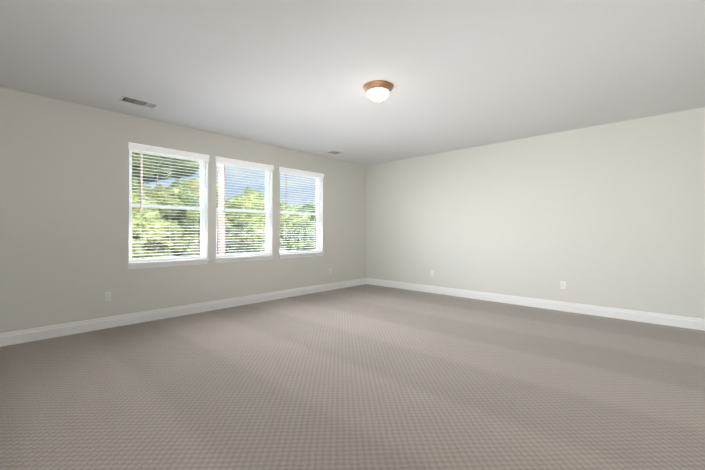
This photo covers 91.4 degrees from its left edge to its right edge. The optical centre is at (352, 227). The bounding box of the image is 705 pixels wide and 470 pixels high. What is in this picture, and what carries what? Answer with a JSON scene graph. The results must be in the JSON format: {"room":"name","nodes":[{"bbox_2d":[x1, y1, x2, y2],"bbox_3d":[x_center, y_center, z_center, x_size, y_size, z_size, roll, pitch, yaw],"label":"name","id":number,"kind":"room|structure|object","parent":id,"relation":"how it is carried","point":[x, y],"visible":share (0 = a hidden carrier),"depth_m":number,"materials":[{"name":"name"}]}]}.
{"room":"empty carpeted room","nodes":[
{"label":"empty carpeted room","id":0,"kind":"room"},
{"bbox_2d":[0,87,365,332],"bbox_3d":[-2.551,-0.101,4.911,0.180,2.700,8.560,-1,-1,43],"label":"wall","id":1,"kind":"structure","parent":0,"point":[64,211],"depth_m":4.24,"materials":[{"name":"paint"}]},
{"bbox_2d":[104,292,110,300],"bbox_3d":[-3.024,0.852,4.255,0.010,0.115,0.070,-1,-1,43],"label":"electrical outlet","id":2,"kind":"object","parent":1,"relation":"attached to","point":[107,296],"visible":1,"depth_m":4.25,"materials":[{"name":"white plastic"}]},
{"bbox_2d":[127,149,208,268],"bbox_3d":[-2.590,-0.293,4.865,0.228,1.668,1.125,-1,-1,43],"label":"window","id":3,"kind":"structure","parent":1,"relation":"in","point":[150,264],"depth_m":4.85,"materials":[{"name":"white plastic"}]},
{"bbox_2d":[128,142,209,262],"bbox_3d":[-2.545,-0.318,4.822,0.091,1.550,1.057,-1,-1,43],"label":"window blind","id":4,"kind":"object","parent":3,"relation":"attached to","point":[158,150],"visible":0.88,"depth_m":4.80,"materials":[{"name":"white plastic"}]},
{"bbox_2d":[0,278,365,346],"bbox_3d":[-2.479,1.179,4.831,0.016,0.138,8.200,-1,-1,43],"label":"baseboard","id":5,"kind":"structure","parent":1,"relation":"attached to","point":[31,334],"depth_m":4.59,"materials":[{"name":"white wood"}]},
{"bbox_2d":[215,162,273,262],"bbox_3d":[-1.807,-0.284,5.703,0.228,1.668,1.110,-1,-1,43],"label":"window","id":6,"kind":"structure","parent":1,"relation":"in","point":[241,258],"depth_m":5.78,"materials":[{"name":"white plastic"}]},
{"bbox_2d":[216,156,273,257],"bbox_3d":[-1.761,-0.309,5.660,0.091,1.550,1.042,-1,-1,43],"label":"window blind","id":7,"kind":"object","parent":6,"relation":"attached to","point":[224,161],"visible":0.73,"depth_m":5.61,"materials":[{"name":"white plastic"}]},
{"bbox_2d":[279,172,323,258],"bbox_3d":[-1.006,-0.275,6.559,0.228,1.668,1.125,-1,-1,43],"label":"window","id":8,"kind":"structure","parent":1,"relation":"in","point":[298,255],"depth_m":6.71,"materials":[{"name":"white plastic"}]},
{"bbox_2d":[280,167,323,253],"bbox_3d":[-0.960,-0.300,6.517,0.091,1.550,1.057,-1,-1,43],"label":"window blind","id":9,"kind":"object","parent":8,"relation":"attached to","point":[300,172],"visible":0.83,"depth_m":6.47,"materials":[{"name":"white plastic"}]},
{"bbox_2d":[0,284,704,469],"bbox_3d":[0.145,1.282,2.376,7.560,0.120,8.560,-1,-1,43],"label":"floor","id":10,"kind":"structure","parent":0,"point":[367,377],"depth_m":2.59,"materials":[{"name":"carpet"}]},
{"bbox_2d":[0,0,704,164],"bbox_3d":[0.145,-1.538,2.406,7.560,0.120,8.560,-1,-1,43],"label":"ceiling","id":11,"kind":"structure","parent":0,"point":[297,75],"depth_m":3.10,"materials":[{"name":"paint"}]},
{"bbox_2d":[119,96,159,108],"bbox_3d":[-2.485,-1.456,4.015,0.205,0.010,0.370,-1,-1,43],"label":"ceiling vent","id":12,"kind":"object","parent":11,"relation":"in","point":[139,102],"visible":1,"depth_m":4.01,"materials":[{"name":"white metal"}]},
{"bbox_2d":[326,151,345,155],"bbox_3d":[-0.308,-1.428,6.607,0.205,0.010,0.370,-1,-1,43],"label":"ceiling vent","id":13,"kind":"object","parent":11,"relation":"in","point":[336,153],"visible":0.98,"depth_m":6.62,"materials":[{"name":"white metal"}]},
{"bbox_2d":[363,80,393,102],"bbox_3d":[0.267,-1.377,3.584,0.320,0.176,0.320,-1,-1,43],"label":"ceiling light","id":14,"kind":"object","parent":11,"relation":"attached to","point":[377,91],"visible":1,"depth_m":3.50,"materials":[{"name":"white glass"}]},
{"bbox_2d":[366,107,704,318],"bbox_3d":[3.072,-0.096,5.390,7.380,2.700,0.180,-1,-1,43],"label":"wall","id":15,"kind":"structure","parent":0,"point":[611,215],"depth_m":5.20,"materials":[{"name":"paint"}]},
{"bbox_2d":[366,278,704,330],"bbox_3d":[2.939,1.185,5.367,7.200,0.138,0.016,-1,-1,43],"label":"baseboard","id":16,"kind":"structure","parent":15,"relation":"attached to","point":[666,319],"depth_m":5.18,"materials":[{"name":"white wood"}]},
{"bbox_2d":[560,281,565,288],"bbox_3d":[3.160,0.861,5.167,0.070,0.115,0.010,-1,-1,43],"label":"electrical outlet","id":17,"kind":"object","parent":15,"relation":"attached to","point":[562,284],"visible":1,"depth_m":5.16,"materials":[{"name":"white plastic"}]},
{"label":"outside","id":18,"kind":"structure","parent":0,"visible":0},
{"bbox_3d":[-29.214,4.794,42.248,89.800,0.300,130.000,-1,-1,43],"label":"ground","id":19,"kind":"structure","parent":18,"visible":0},
{"bbox_2d":[132,179,146,191],"bbox_3d":[-24.751,-0.416,35.088,9.591,10.067,9.816,-1,-1,43],"label":"tree","id":20,"kind":"object","parent":19,"relation":"on","point":[135,182],"depth_m":35.21,"materials":[{"name":"green plant"}]},
{"bbox_2d":[140,153,142,210],"bbox_3d":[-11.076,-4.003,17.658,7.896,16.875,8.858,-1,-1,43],"label":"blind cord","id":21,"kind":"object","parent":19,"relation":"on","point":[141,157],"depth_m":17.53,"materials":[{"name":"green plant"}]},
{"bbox_2d":[132,156,161,177],"bbox_3d":[-19.408,-2.942,29.188,7.117,15.000,7.025,-1,-1,43],"label":"tree","id":22,"kind":"object","parent":19,"relation":"on","point":[149,175],"depth_m":30.45,"materials":[{"name":"green plant"}]},
{"bbox_2d":[132,152,162,173],"bbox_3d":[-16.526,-2.191,22.222,6.337,13.348,7.472,-1,-1,43],"label":"tree","id":23,"kind":"object","parent":19,"relation":"on","point":[151,171],"depth_m":22.67,"materials":[{"name":"green plant"}]},
{"bbox_2d":[132,210,179,259],"bbox_3d":[-8.654,1.823,11.899,4.580,5.100,5.096,-1,-1,43],"label":"tree","id":24,"kind":"object","parent":19,"relation":"on","point":[160,243],"depth_m":12.47,"materials":[{"name":"green plant"}]},
{"bbox_2d":[132,191,186,255],"bbox_3d":[-13.459,1.142,22.305,6.246,6.681,5.873,-1,-1,43],"label":"tree","id":25,"kind":"object","parent":19,"relation":"on","point":[147,201],"depth_m":21.62,"materials":[{"name":"green plant"}]},
{"bbox_2d":[133,184,196,222],"bbox_3d":[-14.850,0.678,25.748,8.199,7.682,6.542,-1,-1,43],"label":"tree","id":26,"kind":"object","parent":19,"relation":"on","point":[167,194],"depth_m":24.19,"materials":[{"name":"green plant"}]},
{"bbox_2d":[143,156,199,185],"bbox_3d":[-22.467,-3.952,39.904,9.572,17.242,9.539,-1,-1,43],"label":"tree","id":27,"kind":"object","parent":19,"relation":"on","point":[160,169],"depth_m":39.47,"materials":[{"name":"green plant"}]},
{"bbox_2d":[168,178,217,197],"bbox_3d":[-18.082,-0.307,37.796,10.382,9.907,10.785,-1,-1,43],"label":"tree","id":28,"kind":"object","parent":19,"relation":"on","point":[189,182],"depth_m":34.95,"materials":[{"name":"green plant"}]},
{"bbox_2d":[176,205,232,256],"bbox_3d":[-10.946,1.433,24.902,4.311,6.153,5.692,-1,-1,43],"label":"tree","id":29,"kind":"object","parent":19,"relation":"on","point":[194,243],"depth_m":23.72,"materials":[{"name":"green plant"}]},
{"bbox_2d":[195,197,228,205],"bbox_3d":[-12.531,0.903,31.989,8.092,7.364,7.501,-1,-1,43],"label":"tree","id":30,"kind":"object","parent":19,"relation":"on","point":[216,202],"depth_m":30.00,"materials":[{"name":"green plant"}]},
{"bbox_2d":[218,165,224,254],"bbox_3d":[-5.314,-3.653,14.307,9.178,16.104,7.914,-1,-1,43],"label":"tree","id":31,"kind":"object","parent":19,"relation":"on","point":[221,236],"depth_m":13.62,"materials":[{"name":"green plant"}]},
{"bbox_2d":[198,220,245,254],"bbox_3d":[-6.755,1.958,21.348,4.403,5.029,5.271,-1,-1,43],"label":"tree","id":32,"kind":"object","parent":19,"relation":"on","point":[229,251],"depth_m":19.86,"materials":[{"name":"green plant"}]},
{"bbox_2d":[216,202,230,234],"bbox_3d":[-10.245,1.209,28.515,5.618,6.678,6.016,-1,-1,43],"label":"tree","id":33,"kind":"object","parent":19,"relation":"on","point":[227,215],"depth_m":27.31,"materials":[{"name":"green plant"}]},
{"bbox_2d":[225,187,294,253],"bbox_3d":[-4.176,1.162,19.287,5.861,6.577,6.236,-1,-1,43],"label":"tree","id":34,"kind":"object","parent":19,"relation":"on","point":[239,229],"depth_m":17.63,"materials":[{"name":"green plant"}]},
{"bbox_2d":[243,205,315,253],"bbox_3d":[-2.496,1.466,16.103,5.687,5.901,5.332,-1,-1,43],"label":"tree","id":35,"kind":"object","parent":19,"relation":"on","point":[290,223],"depth_m":14.37,"materials":[{"name":"green plant"}]},
{"bbox_2d":[295,202,315,211],"bbox_3d":[-2.737,1.357,23.533,6.050,6.277,6.510,-1,-1,43],"label":"tree","id":36,"kind":"object","parent":19,"relation":"on","point":[304,207],"depth_m":23.30,"materials":[{"name":"green plant"}]}
]}

